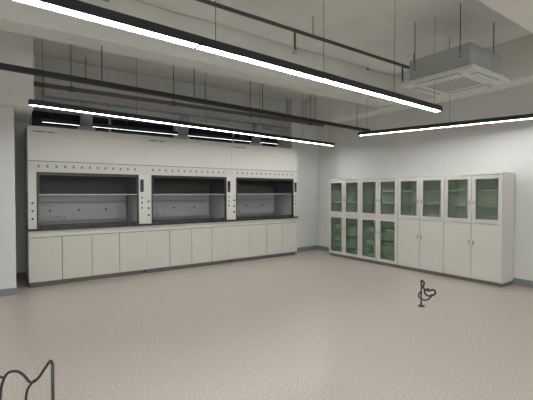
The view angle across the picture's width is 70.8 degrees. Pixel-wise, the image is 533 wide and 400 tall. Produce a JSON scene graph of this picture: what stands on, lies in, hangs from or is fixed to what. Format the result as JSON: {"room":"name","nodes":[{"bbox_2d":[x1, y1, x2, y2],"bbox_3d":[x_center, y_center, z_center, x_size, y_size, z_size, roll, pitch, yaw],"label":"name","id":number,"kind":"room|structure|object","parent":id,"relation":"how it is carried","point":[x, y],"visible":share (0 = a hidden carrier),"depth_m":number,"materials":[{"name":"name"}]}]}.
{"room":"science laboratory","nodes":[
{"label":"science laboratory","id":0,"kind":"room"},
{"bbox_2d":[14,106,277,272],"bbox_3d":[-3.768,-0.484,6.670,11.620,3.800,0.150,-1,1,-35],"label":"wall","id":1,"kind":"structure","parent":0,"point":[19,127],"depth_m":6.33,"materials":[{"name":"paint"}]},
{"bbox_2d":[16,272,26,278],"bbox_3d":[-1.959,1.242,7.896,5.550,0.100,0.012,-1,1,-35],"label":"baseboard","id":2,"kind":"structure","parent":1,"relation":"attached to","point":[21,274],"depth_m":6.33,"materials":[{"name":"grey"}]},
{"bbox_2d":[29,108,174,137],"bbox_3d":[-2.971,-0.618,7.125,2.590,1.930,0.029,-1,1,-35],"label":"window","id":3,"kind":"structure","parent":1,"relation":"in","point":[37,114],"depth_m":7.03,"materials":[{"name":"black glass"}]},
{"bbox_2d":[188,127,277,146],"bbox_3d":[-0.773,-0.650,8.692,2.590,1.930,0.029,-1,1,-35],"label":"window","id":4,"kind":"structure","parent":1,"relation":"in","point":[191,129],"depth_m":8.53,"materials":[{"name":"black glass"}]},
{"bbox_2d":[33,55,285,130],"bbox_3d":[-1.779,-2.056,7.763,5.335,0.700,0.330,-1,1,-35],"label":"wall","id":5,"kind":"structure","parent":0,"point":[49,64],"depth_m":7.29,"materials":[{"name":"white paint"}]},
{"bbox_2d":[0,249,532,399],"bbox_3d":[-0.081,1.469,1.538,11.620,0.100,12.550,-1,1,-35],"label":"floor","id":6,"kind":"structure","parent":0,"point":[317,324],"depth_m":3.83,"materials":[{"name":"plastic"}]},
{"bbox_2d":[0,30,33,296],"bbox_3d":[-4.129,-0.510,5.491,1.165,3.700,1.350,-1,1,-35],"label":"wall","id":7,"kind":"structure","parent":6,"relation":"on","point":[16,88],"depth_m":5.22,"materials":[{"name":"paint"}]},
{"bbox_2d":[0,359,54,399],"bbox_3d":[-1.684,1.235,2.517,0.569,0.329,0.078,0,1,-2],"label":"power cable","id":8,"kind":"object","parent":6,"relation":"on","point":[3,378],"visible":1,"depth_m":2.52,"materials":[{"name":"grey plastic"}]},
{"bbox_2d":[24,125,145,286],"bbox_3d":[-3.097,0.040,6.471,1.760,2.560,0.850,-1,1,-35],"label":"fume hood","id":9,"kind":"object","parent":6,"relation":"on","point":[85,186],"visible":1,"depth_m":6.26,"materials":[{"name":"grey metal"}]},
{"bbox_2d":[144,135,231,272],"bbox_3d":[-1.664,0.020,7.493,1.760,2.560,0.850,-1,1,-35],"label":"fume hood","id":10,"kind":"object","parent":6,"relation":"on","point":[188,220],"visible":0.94,"depth_m":7.31,"materials":[{"name":"grey metal"}]},
{"bbox_2d":[229,143,297,262],"bbox_3d":[-0.232,-0.001,8.515,1.760,2.560,0.850,-1,1,-35],"label":"fume hood","id":11,"kind":"object","parent":6,"relation":"on","point":[264,216],"visible":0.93,"depth_m":8.32,"materials":[{"name":"grey metal"}]},
{"bbox_2d":[278,99,317,251],"bbox_3d":[0.804,-0.591,9.505,0.880,3.700,0.542,-1,1,-35],"label":"pilaster","id":12,"kind":"object","parent":6,"relation":"on","point":[307,153],"visible":0.61,"depth_m":9.31,"materials":[{"name":"paint"}]},
{"bbox_2d":[329,178,360,260],"bbox_3d":[1.870,0.401,8.407,0.422,1.760,0.915,-1,1,-35],"label":"storage cabinet","id":13,"kind":"object","parent":6,"relation":"on","point":[344,193],"visible":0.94,"depth_m":8.51,"materials":[{"name":"grey metal"}]},
{"bbox_2d":[360,176,398,267],"bbox_3d":[2.403,0.416,7.661,0.422,1.760,0.915,-1,1,-35],"label":"storage cabinet","id":14,"kind":"object","parent":6,"relation":"on","point":[378,195],"visible":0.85,"depth_m":7.73,"materials":[{"name":"grey metal"}]},
{"bbox_2d":[398,174,444,275],"bbox_3d":[2.935,0.431,6.914,0.422,1.760,0.915,-1,1,-35],"label":"storage cabinet","id":15,"kind":"object","parent":6,"relation":"on","point":[421,221],"visible":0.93,"depth_m":6.85,"materials":[{"name":"grey metal"}]},
{"bbox_2d":[418,280,435,306],"bbox_3d":[2.046,1.184,4.777,0.240,0.342,0.078,0,1,-2],"label":"power cable","id":16,"kind":"object","parent":6,"relation":"on","point":[421,281],"visible":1,"depth_m":4.77,"materials":[{"name":"grey plastic"}]},
{"bbox_2d":[444,172,514,286],"bbox_3d":[3.468,0.446,6.168,0.422,1.760,0.915,-1,1,-35],"label":"storage cabinet","id":17,"kind":"object","parent":6,"relation":"on","point":[478,207],"visible":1,"depth_m":6.03,"materials":[{"name":"grey metal"}]},
{"bbox_2d":[33,0,531,100],"bbox_3d":[-0.081,-2.355,1.461,11.920,0.150,12.850,-1,1,-35],"label":"ceiling","id":18,"kind":"structure","parent":0,"point":[375,27],"depth_m":5.21,"materials":[{"name":"paint"}]},
{"bbox_2d":[42,118,79,125],"bbox_3d":[-3.549,-1.343,6.483,0.563,0.071,0.060,-1,1,-35],"label":"linear pendant light","id":19,"kind":"object","parent":18,"relation":"hanging from","point":[55,121],"depth_m":6.46,"materials":[{"name":"black metal"}]},
{"bbox_2d":[93,123,177,134],"bbox_3d":[-2.487,-1.359,7.241,1.590,0.072,0.060,-1,1,-35],"label":"linear pendant light","id":20,"kind":"object","parent":18,"relation":"hanging from","point":[94,124],"depth_m":7.19,"materials":[{"name":"black metal"}]},
{"bbox_2d":[43,58,290,142],"bbox_3d":[-1.548,-1.820,7.473,5.000,1.161,0.332,-1,1,-35],"label":"duct","id":21,"kind":"object","parent":18,"relation":"hanging from","point":[86,100],"visible":0.71,"depth_m":6.85,"materials":[{"name":"grey metal"}]},
{"bbox_2d":[34,44,323,126],"bbox_3d":[-1.004,-2.018,6.983,5.680,0.745,0.090,-1,1,-35],"label":"pipe","id":22,"kind":"object","parent":18,"relation":"attached to","point":[71,88],"visible":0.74,"depth_m":6.47,"materials":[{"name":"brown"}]},
{"bbox_2d":[28,53,334,145],"bbox_3d":[-0.668,-1.778,6.447,5.883,1.204,0.077,-1,2,-42],"label":"linear pendant light","id":23,"kind":"object","parent":18,"relation":"hanging from","point":[31,102],"visible":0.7,"depth_m":5.53,"materials":[{"name":"black metal"}]},
{"bbox_2d":[0,46,369,130],"bbox_3d":[-1.450,-1.838,4.732,9.200,1.015,0.061,-1,1,-40],"label":"cable tray","id":24,"kind":"object","parent":18,"relation":"hanging from","point":[3,66],"visible":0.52,"depth_m":4.77,"materials":[{"name":"grey metal"}]},
{"bbox_2d":[0,0,392,106],"bbox_3d":[-2.055,-2.060,4.236,11.620,0.550,0.350,-1,1,-35],"label":"ceiling beam","id":25,"kind":"structure","parent":18,"relation":"attached to","point":[15,17],"depth_m":4.82,"materials":[{"name":"white paint"}]},
{"bbox_2d":[188,133,251,141],"bbox_3d":[-1.005,-1.380,8.298,1.569,0.071,0.060,-1,1,-35],"label":"linear pendant light","id":26,"kind":"object","parent":18,"relation":"hanging from","point":[189,134],"depth_m":8.25,"materials":[{"name":"black metal"}]},
{"bbox_2d":[12,0,441,111],"bbox_3d":[-0.495,-1.702,2.684,6.979,1.204,0.092,-1,1,-38],"label":"linear pendant light","id":27,"kind":"object","parent":18,"relation":"hanging from","point":[74,8],"visible":1,"depth_m":2.72,"materials":[{"name":"black metal"}]},
{"bbox_2d":[103,0,413,83],"bbox_3d":[-1.236,-2.056,3.500,10.100,0.530,0.060,-1,1,-35],"label":"pipe","id":28,"kind":"object","parent":18,"relation":"hanging from","point":[208,2],"visible":0.77,"depth_m":4.62,"materials":[{"name":"grey metal"}]},
{"bbox_2d":[260,140,278,143],"bbox_3d":[0.059,-1.396,9.056,0.536,0.070,0.060,-1,1,-35],"label":"linear pendant light","id":29,"kind":"object","parent":18,"relation":"hanging from","point":[262,141],"depth_m":9.05,"materials":[{"name":"black"}]},
{"bbox_2d":[306,34,532,126],"bbox_3d":[4.632,-2.041,4.505,0.420,0.600,12.020,-1,1,-35],"label":"ceiling beam","id":30,"kind":"structure","parent":18,"relation":"attached to","point":[516,55],"depth_m":6.71,"materials":[{"name":"white paint"}]},
{"bbox_2d":[358,68,532,135],"bbox_3d":[2.796,-1.770,6.051,2.772,1.204,0.076,1,1,38],"label":"linear pendant light","id":31,"kind":"object","parent":18,"relation":"hanging from","point":[524,116],"visible":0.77,"depth_m":5.94,"materials":[{"name":"black metal"}]},
{"bbox_2d":[401,3,508,96],"bbox_3d":[2.802,-1.939,5.191,1.725,0.832,0.950,-1,1,-35],"label":"air conditioner","id":32,"kind":"object","parent":18,"relation":"hanging from","point":[468,66],"depth_m":4.75,"materials":[{"name":"white plastic"}]},
{"bbox_2d":[318,84,532,280],"bbox_3d":[4.710,-0.449,4.918,0.150,3.800,12.850,-1,1,-35],"label":"wall","id":33,"kind":"structure","parent":0,"point":[507,146],"depth_m":6.78,"materials":[{"name":"paint"}]},
{"bbox_2d":[318,245,532,287],"bbox_3d":[4.798,1.306,4.690,0.012,0.100,12.020,-1,1,-35],"label":"baseboard","id":34,"kind":"structure","parent":33,"relation":"attached to","point":[516,281],"depth_m":5.86,"materials":[{"name":"grey"}]},
{"bbox_2d":[478,0,532,33],"bbox_3d":[-0.139,-1.982,1.550,11.620,0.600,0.450,-1,1,-35],"label":"ceiling beam","id":35,"kind":"structure","parent":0,"point":[520,12],"depth_m":3.38,"materials":[{"name":"white paint"}]}
]}

